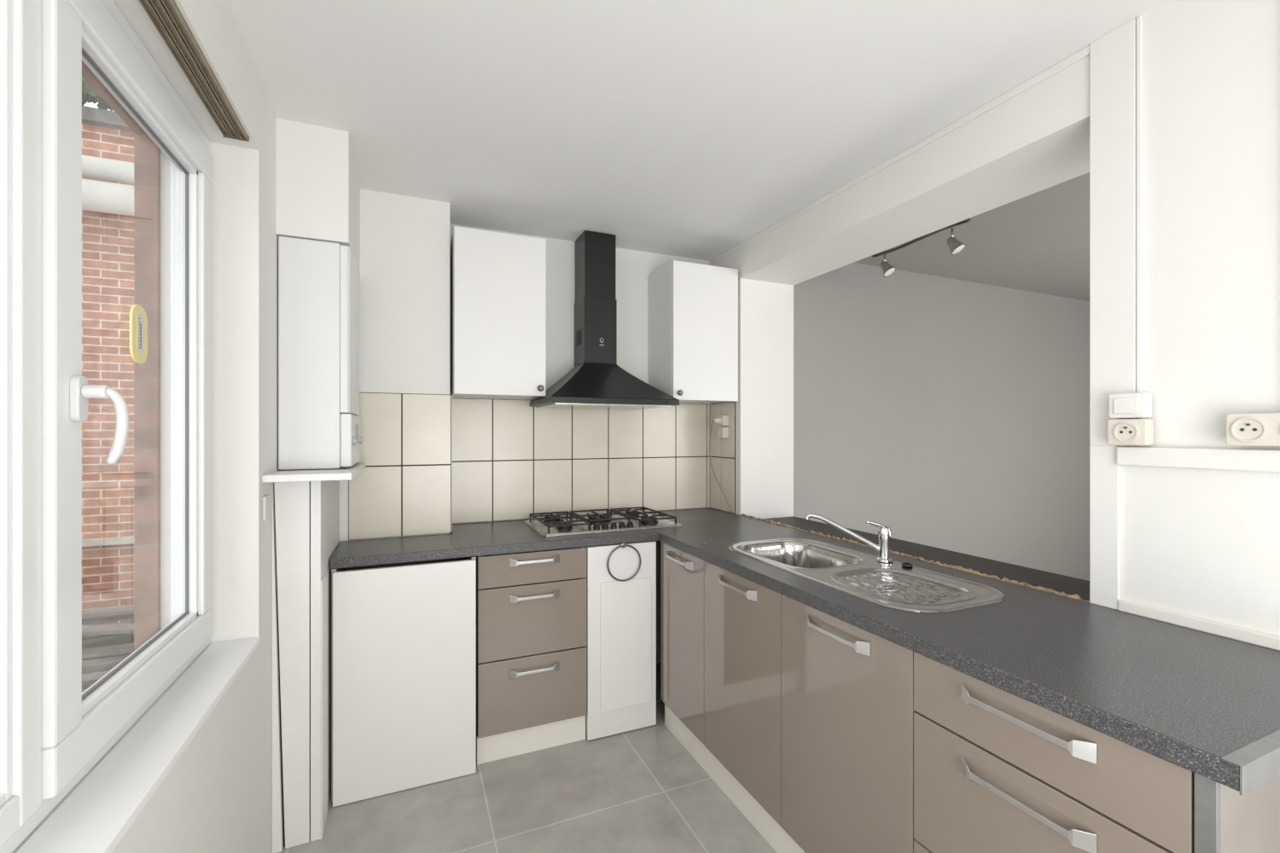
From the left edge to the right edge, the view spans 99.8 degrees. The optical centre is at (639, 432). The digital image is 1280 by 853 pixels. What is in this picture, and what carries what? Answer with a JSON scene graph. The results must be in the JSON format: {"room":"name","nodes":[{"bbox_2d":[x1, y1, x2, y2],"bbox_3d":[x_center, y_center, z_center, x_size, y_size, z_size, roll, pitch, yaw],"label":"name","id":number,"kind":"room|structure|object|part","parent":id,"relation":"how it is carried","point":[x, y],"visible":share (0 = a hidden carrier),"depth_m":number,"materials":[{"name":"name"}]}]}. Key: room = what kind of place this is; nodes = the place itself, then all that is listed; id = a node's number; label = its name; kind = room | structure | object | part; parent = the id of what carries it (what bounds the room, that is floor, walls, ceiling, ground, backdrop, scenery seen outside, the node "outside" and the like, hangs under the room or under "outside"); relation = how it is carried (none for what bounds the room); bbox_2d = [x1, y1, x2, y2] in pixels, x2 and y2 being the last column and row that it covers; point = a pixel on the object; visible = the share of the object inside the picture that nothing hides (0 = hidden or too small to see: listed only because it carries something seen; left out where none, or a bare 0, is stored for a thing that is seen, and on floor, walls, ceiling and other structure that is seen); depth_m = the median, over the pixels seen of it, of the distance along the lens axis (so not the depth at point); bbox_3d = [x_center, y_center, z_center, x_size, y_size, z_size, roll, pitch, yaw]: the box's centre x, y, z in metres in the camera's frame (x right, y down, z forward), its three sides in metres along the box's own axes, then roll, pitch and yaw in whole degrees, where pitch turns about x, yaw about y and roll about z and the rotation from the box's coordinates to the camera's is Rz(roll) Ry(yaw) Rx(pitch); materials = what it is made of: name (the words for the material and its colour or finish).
{"room":"kitchen","nodes":[
{"label":"kitchen","id":0,"kind":"room"},
{"bbox_2d":[81,60,160,651],"bbox_3d":[-0.907,-0.045,0.427,0.050,4.030,4.700,0,0,-23],"label":"wall","id":1,"kind":"structure","parent":0,"point":[147,154],"depth_m":1.48,"materials":[{"name":"brick"}]},
{"bbox_2d":[11,0,279,852],"bbox_3d":[-0.778,0.155,0.482,0.230,2.430,4.700,0,0,-23],"label":"wall","id":2,"kind":"structure","parent":0,"point":[216,798],"depth_m":1.57,"materials":[{"name":"paint"}]},
{"bbox_2d":[0,0,249,852],"bbox_3d":[-0.846,-0.116,0.680,0.183,1.447,1.918,0,0,-23],"label":"window","id":3,"kind":"structure","parent":2,"relation":"in","point":[53,733],"depth_m":0.86,"materials":[{"name":"white plastic"}]},
{"bbox_3d":[-0.901,-0.055,0.884,0.042,0.075,0.030,0,0,-23],"label":"handle","id":4,"kind":"part","parent":3,"relation":"part of","materials":[{"name":"white plastic"}]},
{"bbox_3d":[-0.877,-0.011,0.902,0.017,0.129,0.033,0,0,31],"label":"lever","id":5,"kind":"part","parent":3,"relation":"part of","materials":[{"name":"white plastic"}]},
{"bbox_2d":[129,304,147,364],"bbox_3d":[-1.073,-0.210,1.154,0.006,0.125,0.074,0,0,-23],"label":"thermometer","id":6,"kind":"object","parent":3,"relation":"attached to","point":[138,320],"visible":1,"depth_m":1.15,"materials":[{"name":"yellow plastic"}]},
{"bbox_3d":[-1.071,-0.212,1.155,0.001,0.085,0.030,0,0,-23],"label":"scale plate","id":7,"kind":"part","parent":6,"relation":"part of","materials":[{"name":"beige plastic"}]},
{"bbox_3d":[-0.784,-0.833,0.694,0.059,0.014,1.793,0,0,-23],"label":"curtain rail","id":8,"kind":"part","parent":3,"relation":"part of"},
{"bbox_2d":[15,637,260,852],"bbox_3d":[-0.806,0.619,0.698,0.118,0.021,1.919,0,0,-23],"label":"windowsill","id":9,"kind":"structure","parent":2,"relation":"attached to","point":[97,815],"depth_m":0.99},
{"bbox_2d":[261,494,270,521],"bbox_3d":[-1.156,0.233,1.667,0.010,0.075,0.065,0,0,-23],"label":"junction box","id":10,"kind":"object","parent":2,"relation":"attached to","point":[266,499],"visible":1,"depth_m":1.65,"materials":[{"name":"white plastic"}]},
{"bbox_2d":[271,480,339,852],"bbox_3d":[-1.238,0.761,2.026,0.141,1.217,0.540,0,0,-23],"label":"casing","id":11,"kind":"structure","parent":2,"relation":"attached to","point":[305,514],"depth_m":1.79,"materials":[{"name":"paint"}]},
{"bbox_2d":[261,463,365,482],"bbox_3d":[-1.155,0.141,1.958,0.241,0.022,0.610,0,0,-23],"label":"shelf","id":12,"kind":"object","parent":11,"relation":"on","point":[343,473],"visible":0.84,"depth_m":1.71,"materials":[{"name":"white laminate"}]},
{"bbox_2d":[278,236,362,470],"bbox_3d":[-1.197,-0.270,2.050,0.231,0.793,0.408,0,0,-23],"label":"boiler","id":13,"kind":"object","parent":12,"relation":"on","point":[319,426],"visible":1,"depth_m":1.86,"materials":[{"name":"metal"}]},
{"bbox_3d":[-1.116,0.028,2.081,0.036,0.189,0.395,0,0,-23],"label":"control panel","id":14,"kind":"part","parent":13,"relation":"part of","materials":[{"name":"plastic"}]},
{"bbox_3d":[-1.042,0.030,1.969,0.011,0.032,0.032,0,0,-23],"label":"knob","id":15,"kind":"part","parent":13,"relation":"part of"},
{"bbox_3d":[-1.144,0.030,2.208,0.011,0.032,0.032,0,0,-23],"label":"knob","id":16,"kind":"part","parent":13,"relation":"part of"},
{"bbox_2d":[276,117,360,278],"bbox_3d":[-1.221,-0.865,2.077,0.215,0.390,0.480,0,0,-23],"label":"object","id":17,"kind":"structure","parent":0,"point":[318,189],"depth_m":1.86,"materials":[{"name":"paint"}]},
{"bbox_2d":[339,188,449,542],"bbox_3d":[-1.197,0.155,2.490,0.585,2.430,0.260,0,0,-23],"label":"wall","id":18,"kind":"structure","parent":0,"point":[404,278],"depth_m":2.40,"materials":[{"name":"paint"}]},
{"bbox_2d":[348,392,451,540],"bbox_3d":[-1.064,0.144,2.401,0.420,0.639,0.008,0,0,-23],"label":"tile backsplash","id":19,"kind":"structure","parent":18,"relation":"attached to","point":[404,488],"depth_m":2.40,"materials":[{"name":"tile"}]},
{"bbox_2d":[276,663,776,852],"bbox_3d":[2.258,1.420,1.786,6.840,0.100,4.700,0,0,-23],"label":"floor","id":20,"kind":"structure","parent":0,"point":[639,790],"depth_m":1.95,"materials":[{"name":"grey tile"}]},
{"bbox_2d":[331,556,476,807],"bbox_3d":[-0.964,0.936,2.229,0.512,0.862,0.364,0,0,-23],"label":"base cabinet","id":21,"kind":"object","parent":20,"relation":"on","point":[404,635],"visible":0.93,"depth_m":2.06,"materials":[{"name":"white laminate"}]},
{"bbox_2d":[475,546,586,764],"bbox_3d":[-0.558,0.938,2.545,0.466,0.865,0.604,0,0,-23],"label":"base cabinet","id":22,"kind":"object","parent":20,"relation":"on","point":[531,607],"visible":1,"depth_m":2.28,"materials":[{"name":"laminate"}]},
{"bbox_3d":[-0.451,1.101,2.297,0.463,0.300,0.018,0,0,-23],"label":"drawer","id":23,"kind":"part","parent":22,"relation":"part of","materials":[{"name":"brown laminate"}]},
{"bbox_3d":[-0.451,0.795,2.297,0.463,0.298,0.018,0,0,-23],"label":"drawer","id":24,"kind":"part","parent":22,"relation":"part of","materials":[{"name":"brown laminate"}]},
{"bbox_3d":[-0.451,0.576,2.297,0.463,0.132,0.018,0,0,-23],"label":"drawer","id":25,"kind":"part","parent":22,"relation":"part of","materials":[{"name":"brown laminate"}]},
{"bbox_3d":[-0.443,1.008,2.277,0.215,0.035,0.023,0,0,-23],"label":"handle","id":26,"kind":"part","parent":22,"relation":"part of","materials":[{"name":"metal"}]},
{"bbox_3d":[-0.443,0.695,2.277,0.215,0.035,0.023,0,0,-23],"label":"handle","id":27,"kind":"part","parent":22,"relation":"part of","materials":[{"name":"metal"}]},
{"bbox_3d":[-0.443,0.544,2.277,0.215,0.035,0.023,0,0,-23],"label":"handle","id":28,"kind":"part","parent":22,"relation":"part of","materials":[{"name":"metal"}]},
{"bbox_2d":[585,541,656,740],"bbox_3d":[-0.191,0.935,2.711,0.332,0.860,0.588,0,0,-23],"label":"base cabinet","id":29,"kind":"object","parent":20,"relation":"on","point":[620,646],"visible":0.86,"depth_m":2.44,"materials":[{"name":"white laminate"}]},
{"bbox_2d":[606,543,641,581],"bbox_3d":[-0.073,0.587,2.438,0.166,0.172,0.021,0,0,-23],"label":"towel ring","id":30,"kind":"object","parent":29,"relation":"attached to","point":[622,545],"visible":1,"depth_m":2.43,"materials":[{"name":"silver metal"}]},
{"bbox_3d":[-0.062,0.960,2.450,0.250,0.580,0.008,0,0,-23],"label":"panel","id":31,"kind":"part","parent":29,"relation":"part of","materials":[{"name":"white laminate"}]},
{"bbox_2d":[660,541,709,775],"bbox_3d":[0.451,0.938,2.447,0.649,0.865,0.403,0,0,-23],"label":"base cabinet","id":32,"kind":"object","parent":20,"relation":"on","point":[682,573],"visible":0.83,"depth_m":2.31,"materials":[{"name":"laminate"}]},
{"bbox_3d":[0.164,0.552,2.324,0.023,0.035,0.235,0,0,-23],"label":"handle","id":33,"kind":"part","parent":32,"relation":"part of","materials":[{"name":"metal"}]},
{"bbox_2d":[704,560,786,852],"bbox_3d":[0.626,0.938,2.041,0.649,0.865,0.482,0,0,-23],"label":"base cabinet","id":34,"kind":"object","parent":20,"relation":"on","point":[742,616],"visible":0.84,"depth_m":1.88,"materials":[{"name":"laminate"}]},
{"bbox_3d":[0.338,0.552,1.917,0.023,0.035,0.235,0,0,-23],"label":"handle","id":35,"kind":"part","parent":34,"relation":"part of","materials":[{"name":"metal"}]},
{"bbox_2d":[781,593,915,852],"bbox_3d":[0.817,0.938,1.597,0.649,0.865,0.486,0,0,-23],"label":"base cabinet","id":36,"kind":"object","parent":20,"relation":"on","point":[847,689],"visible":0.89,"depth_m":1.46,"materials":[{"name":"laminate"}]},
{"bbox_3d":[0.529,0.552,1.473,0.023,0.035,0.235,0,0,-23],"label":"handle","id":37,"kind":"part","parent":36,"relation":"part of","materials":[{"name":"metal"}]},
{"bbox_2d":[913,651,1279,852],"bbox_3d":[1.016,0.938,1.138,0.654,0.865,0.514,0,0,-23],"label":"base cabinet","id":38,"kind":"object","parent":20,"relation":"on","point":[997,770],"depth_m":0.99,"materials":[{"name":"laminate"}]},
{"bbox_2d":[329,507,1279,796],"bbox_3d":[0.024,0.484,1.776,1.982,0.042,2.533,0,0,-23],"label":"countertop","id":39,"kind":"structure","parent":38,"relation":"on","point":[1189,699],"depth_m":1.18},
{"bbox_2d":[523,506,682,536],"bbox_3d":[-0.195,0.438,2.735,0.700,0.052,0.460,0,0,-23],"label":"gas hob","id":40,"kind":"object","parent":39,"relation":"in","point":[552,526],"visible":1,"depth_m":2.66,"materials":[{"name":"silver metal"}]},
{"bbox_3d":[-0.449,0.442,2.768,0.091,0.026,0.091,0,0,-23],"label":"burner","id":41,"kind":"part","parent":40,"relation":"part of","materials":[{"name":"metal"}]},
{"bbox_3d":[-0.358,0.442,2.556,0.076,0.026,0.076,0,0,-23],"label":"burner","id":42,"kind":"part","parent":40,"relation":"part of","materials":[{"name":"metal"}]},
{"bbox_3d":[-0.204,0.443,2.541,0.034,0.024,0.034,0,0,-23],"label":"control knob","id":43,"kind":"part","parent":40,"relation":"part of","materials":[{"name":"black plastic"}]},
{"bbox_3d":[-0.211,0.442,2.772,0.125,0.026,0.125,0,0,-23],"label":"burner","id":44,"kind":"part","parent":40,"relation":"part of","materials":[{"name":"metal"}]},
{"bbox_3d":[-0.165,0.443,2.557,0.034,0.024,0.034,0,0,-23],"label":"control knob","id":45,"kind":"part","parent":40,"relation":"part of","materials":[{"name":"black plastic"}]},
{"bbox_3d":[-0.126,0.443,2.574,0.034,0.024,0.034,0,0,-23],"label":"control knob","id":46,"kind":"part","parent":40,"relation":"part of","materials":[{"name":"black plastic"}]},
{"bbox_3d":[-0.087,0.443,2.591,0.034,0.024,0.034,0,0,-23],"label":"control knob","id":47,"kind":"part","parent":40,"relation":"part of","materials":[{"name":"black plastic"}]},
{"bbox_3d":[-0.048,0.443,2.608,0.034,0.024,0.034,0,0,-23],"label":"control knob","id":48,"kind":"part","parent":40,"relation":"part of","materials":[{"name":"black plastic"}]},
{"bbox_3d":[-0.044,0.442,2.941,0.076,0.026,0.076,0,0,-23],"label":"burner","id":49,"kind":"part","parent":40,"relation":"part of","materials":[{"name":"metal"}]},
{"bbox_3d":[0.046,0.442,2.730,0.091,0.026,0.091,0,0,-23],"label":"burner","id":50,"kind":"part","parent":40,"relation":"part of","materials":[{"name":"metal"}]},
{"bbox_2d":[804,513,892,562],"bbox_3d":[0.755,0.384,1.964,0.305,0.154,0.091,0,0,22],"label":"mixer tap","id":51,"kind":"object","parent":39,"relation":"on","point":[883,548],"visible":1,"depth_m":1.93,"materials":[{"name":"silver metal"}]},
{"bbox_3d":[0.749,0.369,1.996,0.270,0.124,0.024,0,0,26],"label":"spout","id":52,"kind":"part","parent":51,"relation":"part of","materials":[{"name":"silver metal"}]},
{"bbox_3d":[0.841,0.333,1.917,0.091,0.045,0.020,0,0,-23],"label":"lever","id":53,"kind":"part","parent":51,"relation":"part of","materials":[{"name":"silver metal"}]},
{"bbox_2d":[728,538,1006,612],"bbox_3d":[0.704,0.547,1.870,0.440,0.174,0.950,0,0,-23],"label":"sink","id":54,"kind":"object","parent":39,"relation":"in","point":[893,584],"visible":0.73,"depth_m":1.74,"materials":[{"name":"metal"}]},
{"bbox_2d":[901,562,913,566],"bbox_3d":[0.923,0.454,1.860,0.036,0.011,0.036,0,0,-23],"label":"plug","id":55,"kind":"object","parent":54,"relation":"on","point":[905,564],"visible":1,"depth_m":1.85,"materials":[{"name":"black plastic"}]},
{"bbox_3d":[1.118,0.484,0.879,0.622,0.042,0.022,0,0,-23],"label":"worktop end strip","id":56,"kind":"part","parent":39,"relation":"part of","materials":[{"name":"silver metal"}]},
{"bbox_3d":[0.741,1.098,1.035,0.018,0.297,0.484,0,0,-23],"label":"drawer","id":57,"kind":"part","parent":38,"relation":"part of","materials":[{"name":"brown laminate"}]},
{"bbox_3d":[0.721,0.703,1.026,0.023,0.035,0.245,0,0,-23],"label":"handle","id":58,"kind":"part","parent":38,"relation":"part of","materials":[{"name":"metal"}]},
{"bbox_3d":[0.721,0.548,1.026,0.023,0.035,0.245,0,0,-23],"label":"handle","id":59,"kind":"part","parent":38,"relation":"part of","materials":[{"name":"metal"}]},
{"bbox_3d":[0.741,0.798,1.035,0.018,0.293,0.484,0,0,-23],"label":"drawer","id":60,"kind":"part","parent":38,"relation":"part of","materials":[{"name":"brown laminate"}]},
{"bbox_3d":[1.123,0.938,0.918,0.631,0.865,0.025,0,0,-23],"label":"cabinet end panel","id":61,"kind":"part","parent":38,"relation":"part of","materials":[{"name":"beige laminate"}]},
{"bbox_3d":[1.129,0.938,0.921,0.618,0.865,0.018,0,0,-23],"label":"panel","id":62,"kind":"part","parent":38,"relation":"part of","materials":[{"name":"beige laminate"}]},
{"bbox_2d":[449,223,709,663],"bbox_3d":[-0.580,0.155,3.005,2.125,2.430,0.200,0,0,-23],"label":"wall","id":63,"kind":"structure","parent":0,"point":[633,268],"depth_m":3.10,"materials":[{"name":"paint"}]},
{"bbox_2d":[449,226,546,399],"bbox_3d":[-0.705,-0.553,2.648,0.419,0.757,0.354,0,0,-23],"label":"upper cabinet","id":64,"kind":"object","parent":63,"relation":"attached to","point":[497,280],"visible":0.95,"depth_m":2.51,"materials":[{"name":"white laminate"}]},
{"bbox_3d":[-0.474,-0.211,2.568,0.030,0.030,0.025,0,0,-23],"label":"knob","id":65,"kind":"part","parent":64,"relation":"part of","materials":[{"name":"silver metal"}]},
{"bbox_2d":[451,398,709,523],"bbox_3d":[-0.268,0.144,3.026,1.516,0.639,0.008,0,0,-23],"label":"tile backsplash","id":66,"kind":"structure","parent":63,"relation":"attached to","point":[512,459],"depth_m":2.97,"materials":[{"name":"tile"}]},
{"bbox_2d":[529,230,679,409],"bbox_3d":[-0.195,-0.594,2.797,0.660,0.923,0.462,0,0,-23],"label":"hood","id":67,"kind":"object","parent":63,"relation":"attached to","point":[596,381],"visible":1,"depth_m":2.82,"materials":[{"name":"black metal"}]},
{"bbox_2d":[647,260,738,403],"bbox_3d":[0.304,-0.546,3.082,0.408,0.742,0.354,0,0,-23],"label":"upper cabinet","id":68,"kind":"object","parent":63,"relation":"attached to","point":[693,308],"visible":0.91,"depth_m":2.95,"materials":[{"name":"white laminate"}]},
{"bbox_3d":[0.212,-0.211,2.863,0.030,0.030,0.025,0,0,-23],"label":"knob","id":69,"kind":"part","parent":68,"relation":"part of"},
{"bbox_2d":[226,0,1169,301],"bbox_3d":[2.222,-1.135,1.770,6.920,0.150,4.700,0,0,-23],"label":"ceiling","id":70,"kind":"structure","parent":0,"point":[689,129],"depth_m":1.72,"materials":[{"name":"paint"}]},
{"bbox_2d":[872,218,970,277],"bbox_3d":[1.461,-0.967,2.837,0.092,0.185,0.582,0,0,-23],"label":"track spotlight","id":71,"kind":"object","parent":70,"relation":"attached to","point":[956,246],"visible":0.88,"depth_m":2.75,"materials":[{"name":"silver metal"}]},
{"bbox_3d":[1.392,-0.920,3.016,0.073,0.090,0.083,0,0,-23],"label":"lamp shade","id":72,"kind":"part","parent":71,"relation":"part of","materials":[{"name":"silver metal"}]},
{"bbox_3d":[1.392,-0.903,3.011,0.063,0.047,0.061,0,0,-23],"label":"bulb","id":73,"kind":"part","parent":71,"relation":"part of","materials":[{"name":"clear glass"}]},
{"bbox_3d":[1.538,-0.976,2.652,0.011,0.062,0.011,0,0,-1],"label":"stem","id":74,"kind":"part","parent":71,"relation":"part of","materials":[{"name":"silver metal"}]},
{"bbox_3d":[1.556,-0.920,2.641,0.072,0.090,0.082,0,0,-23],"label":"lamp shade","id":75,"kind":"part","parent":71,"relation":"part of","materials":[{"name":"silver metal"}]},
{"bbox_3d":[1.556,-0.903,2.637,0.063,0.046,0.061,0,0,-23],"label":"bulb","id":76,"kind":"part","parent":71,"relation":"part of","materials":[{"name":"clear glass"}]},
{"bbox_2d":[793,262,1089,581],"bbox_3d":[2.767,0.155,4.056,4.115,2.430,0.150,0,0,-23],"label":"wall","id":77,"kind":"structure","parent":0,"point":[948,414],"depth_m":3.67,"materials":[{"name":"grey paint"}]},
{"bbox_2d":[709,0,1279,636],"bbox_3d":[1.452,0.155,1.434,0.370,2.430,4.690,0,0,-23],"label":"wall","id":78,"kind":"structure","parent":0,"point":[1201,544],"depth_m":1.32,"materials":[{"name":"paint"}]},
{"bbox_2d":[709,401,735,513],"bbox_3d":[0.488,0.144,3.198,0.008,0.639,0.271,0,0,-23],"label":"tile backsplash","id":79,"kind":"structure","parent":78,"relation":"attached to","point":[722,450],"depth_m":3.18,"materials":[{"name":"tile"}]},
{"bbox_2d":[717,415,728,437],"bbox_3d":[0.484,-0.035,3.147,0.040,0.132,0.062,0,0,-23],"label":"power socket","id":80,"kind":"object","parent":79,"relation":"attached to","point":[722,432],"visible":0.94,"depth_m":3.12,"materials":[{"name":"beige plastic"}]},
{"bbox_2d":[717,429,722,436],"bbox_3d":[0.467,0.000,3.139,0.003,0.044,0.044,0,0,-23],"label":"socket","id":81,"kind":"object","parent":80,"relation":"attached to","point":[719,431],"depth_m":3.14,"materials":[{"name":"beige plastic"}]},
{"bbox_2d":[709,417,733,513],"bbox_3d":[0.468,0.188,3.115,0.174,0.551,0.058,0,0,34],"label":"cable","id":82,"kind":"object","parent":80,"relation":"attached to","point":[718,420],"visible":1,"depth_m":3.12,"materials":[{"name":"white plastic"}]},
{"bbox_2d":[710,45,1089,264],"bbox_3d":[0.834,-1.048,2.396,0.006,0.025,2.015,0,0,-23],"label":"trim","id":83,"kind":"structure","parent":78,"relation":"attached to","point":[1085,52],"depth_m":1.90,"materials":[{"name":"paint"}]},
{"bbox_2d":[740,513,1089,602],"bbox_3d":[0.919,0.478,2.257,0.039,0.052,1.687,0,0,-23],"label":"trim","id":84,"kind":"structure","parent":78,"relation":"attached to","point":[958,567],"depth_m":1.86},
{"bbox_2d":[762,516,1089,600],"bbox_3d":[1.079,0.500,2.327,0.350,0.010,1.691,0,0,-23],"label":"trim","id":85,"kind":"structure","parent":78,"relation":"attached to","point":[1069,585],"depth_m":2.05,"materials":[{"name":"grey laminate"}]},
{"bbox_2d":[1089,18,1136,610],"bbox_3d":[1.250,-0.297,1.424,0.010,1.525,0.100,0,0,-23],"label":"trim","id":86,"kind":"structure","parent":78,"relation":"attached to","point":[1113,56],"depth_m":1.42,"materials":[{"name":"paint"}]},
{"bbox_2d":[1108,392,1151,418],"bbox_3d":[1.245,-0.068,1.369,0.038,0.062,0.076,0,0,-23],"label":"light switch","id":87,"kind":"object","parent":78,"relation":"attached to","point":[1124,405],"visible":1,"depth_m":1.35,"materials":[{"name":"white plastic"}]},
{"bbox_2d":[1107,418,1153,445],"bbox_3d":[1.244,-0.001,1.369,0.041,0.066,0.082,0,0,-23],"label":"power socket","id":88,"kind":"object","parent":78,"relation":"attached to","point":[1120,432],"visible":1,"depth_m":1.35,"materials":[{"name":"beige plastic"}]},
{"bbox_2d":[1136,15,1142,446],"bbox_3d":[1.272,-0.512,1.371,0.010,1.095,0.012,0,0,-23],"label":"trim","id":89,"kind":"structure","parent":78,"relation":"attached to","point":[1139,20],"depth_m":1.37,"materials":[{"name":"paint"}]},
{"bbox_2d":[1117,447,1279,472],"bbox_3d":[1.704,0.061,0.351,0.022,0.048,2.300,0,0,-23],"label":"trim","id":90,"kind":"structure","parent":78,"relation":"attached to","point":[1198,458],"depth_m":1.25,"materials":[{"name":"paint"}]},
{"bbox_2d":[1117,599,1279,651],"bbox_3d":[1.341,0.451,1.207,0.014,0.028,0.440,0,0,-23],"label":"trim","id":91,"kind":"structure","parent":78,"relation":"attached to","point":[1258,638],"depth_m":1.25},
{"bbox_2d":[1225,413,1279,446],"bbox_3d":[1.340,-0.006,1.133,0.041,0.070,0.148,0,0,-23],"label":"power socket","id":92,"kind":"object","parent":78,"relation":"attached to","point":[1261,429],"visible":1,"depth_m":1.16,"materials":[{"name":"beige plastic"}]},
{"label":"outside","id":93,"kind":"structure","parent":0,"visible":0},
{"bbox_3d":[-5.461,2.020,0.375,8.260,0.100,13.000,0,0,-23],"label":"ground","id":94,"kind":"structure","parent":93,"visible":0},
{"bbox_2d":[81,622,133,692],"bbox_3d":[-3.696,1.690,2.549,3.220,0.560,3.200,0,0,-23],"label":"roof","id":95,"kind":"structure","parent":94,"relation":"on","point":[93,669],"depth_m":3.30,"materials":[{"name":"fabric"}]},
{"bbox_2d":[81,605,133,658],"bbox_3d":[-3.481,1.300,3.532,1.380,0.204,0.745,0,0,-23],"label":"stack","id":96,"kind":"object","parent":95,"relation":"on","point":[90,634],"visible":0.35,"depth_m":3.48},
{"bbox_2d":[81,105,133,625],"bbox_3d":[-6.378,-0.255,3.448,7.000,4.450,0.530,0,0,-23],"label":"building","id":97,"kind":"structure","parent":94,"relation":"on","point":[107,239],"depth_m":4.20,"materials":[{"name":"red brick"}]},
{"bbox_2d":[81,75,113,110],"bbox_3d":[-4.078,-2.804,4.179,0.890,0.603,0.325,0,0,-23],"label":"ivy","id":98,"kind":"object","parent":97,"relation":"on","point":[89,94],"visible":0.1,"depth_m":4.11,"materials":[{"name":"green plant"}]},
{"bbox_3d":[-6.378,-2.430,3.448,7.000,0.100,0.530,0,0,-23],"label":"cornice","id":99,"kind":"part","parent":97,"relation":"part of","materials":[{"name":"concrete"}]},
{"bbox_2d":[81,154,133,215],"bbox_3d":[-5.701,-1.838,3.265,4.100,0.393,0.217,0,0,-23],"label":"pipe","id":100,"kind":"object","parent":97,"relation":"attached to","point":[100,196],"visible":0.38,"depth_m":3.96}
]}

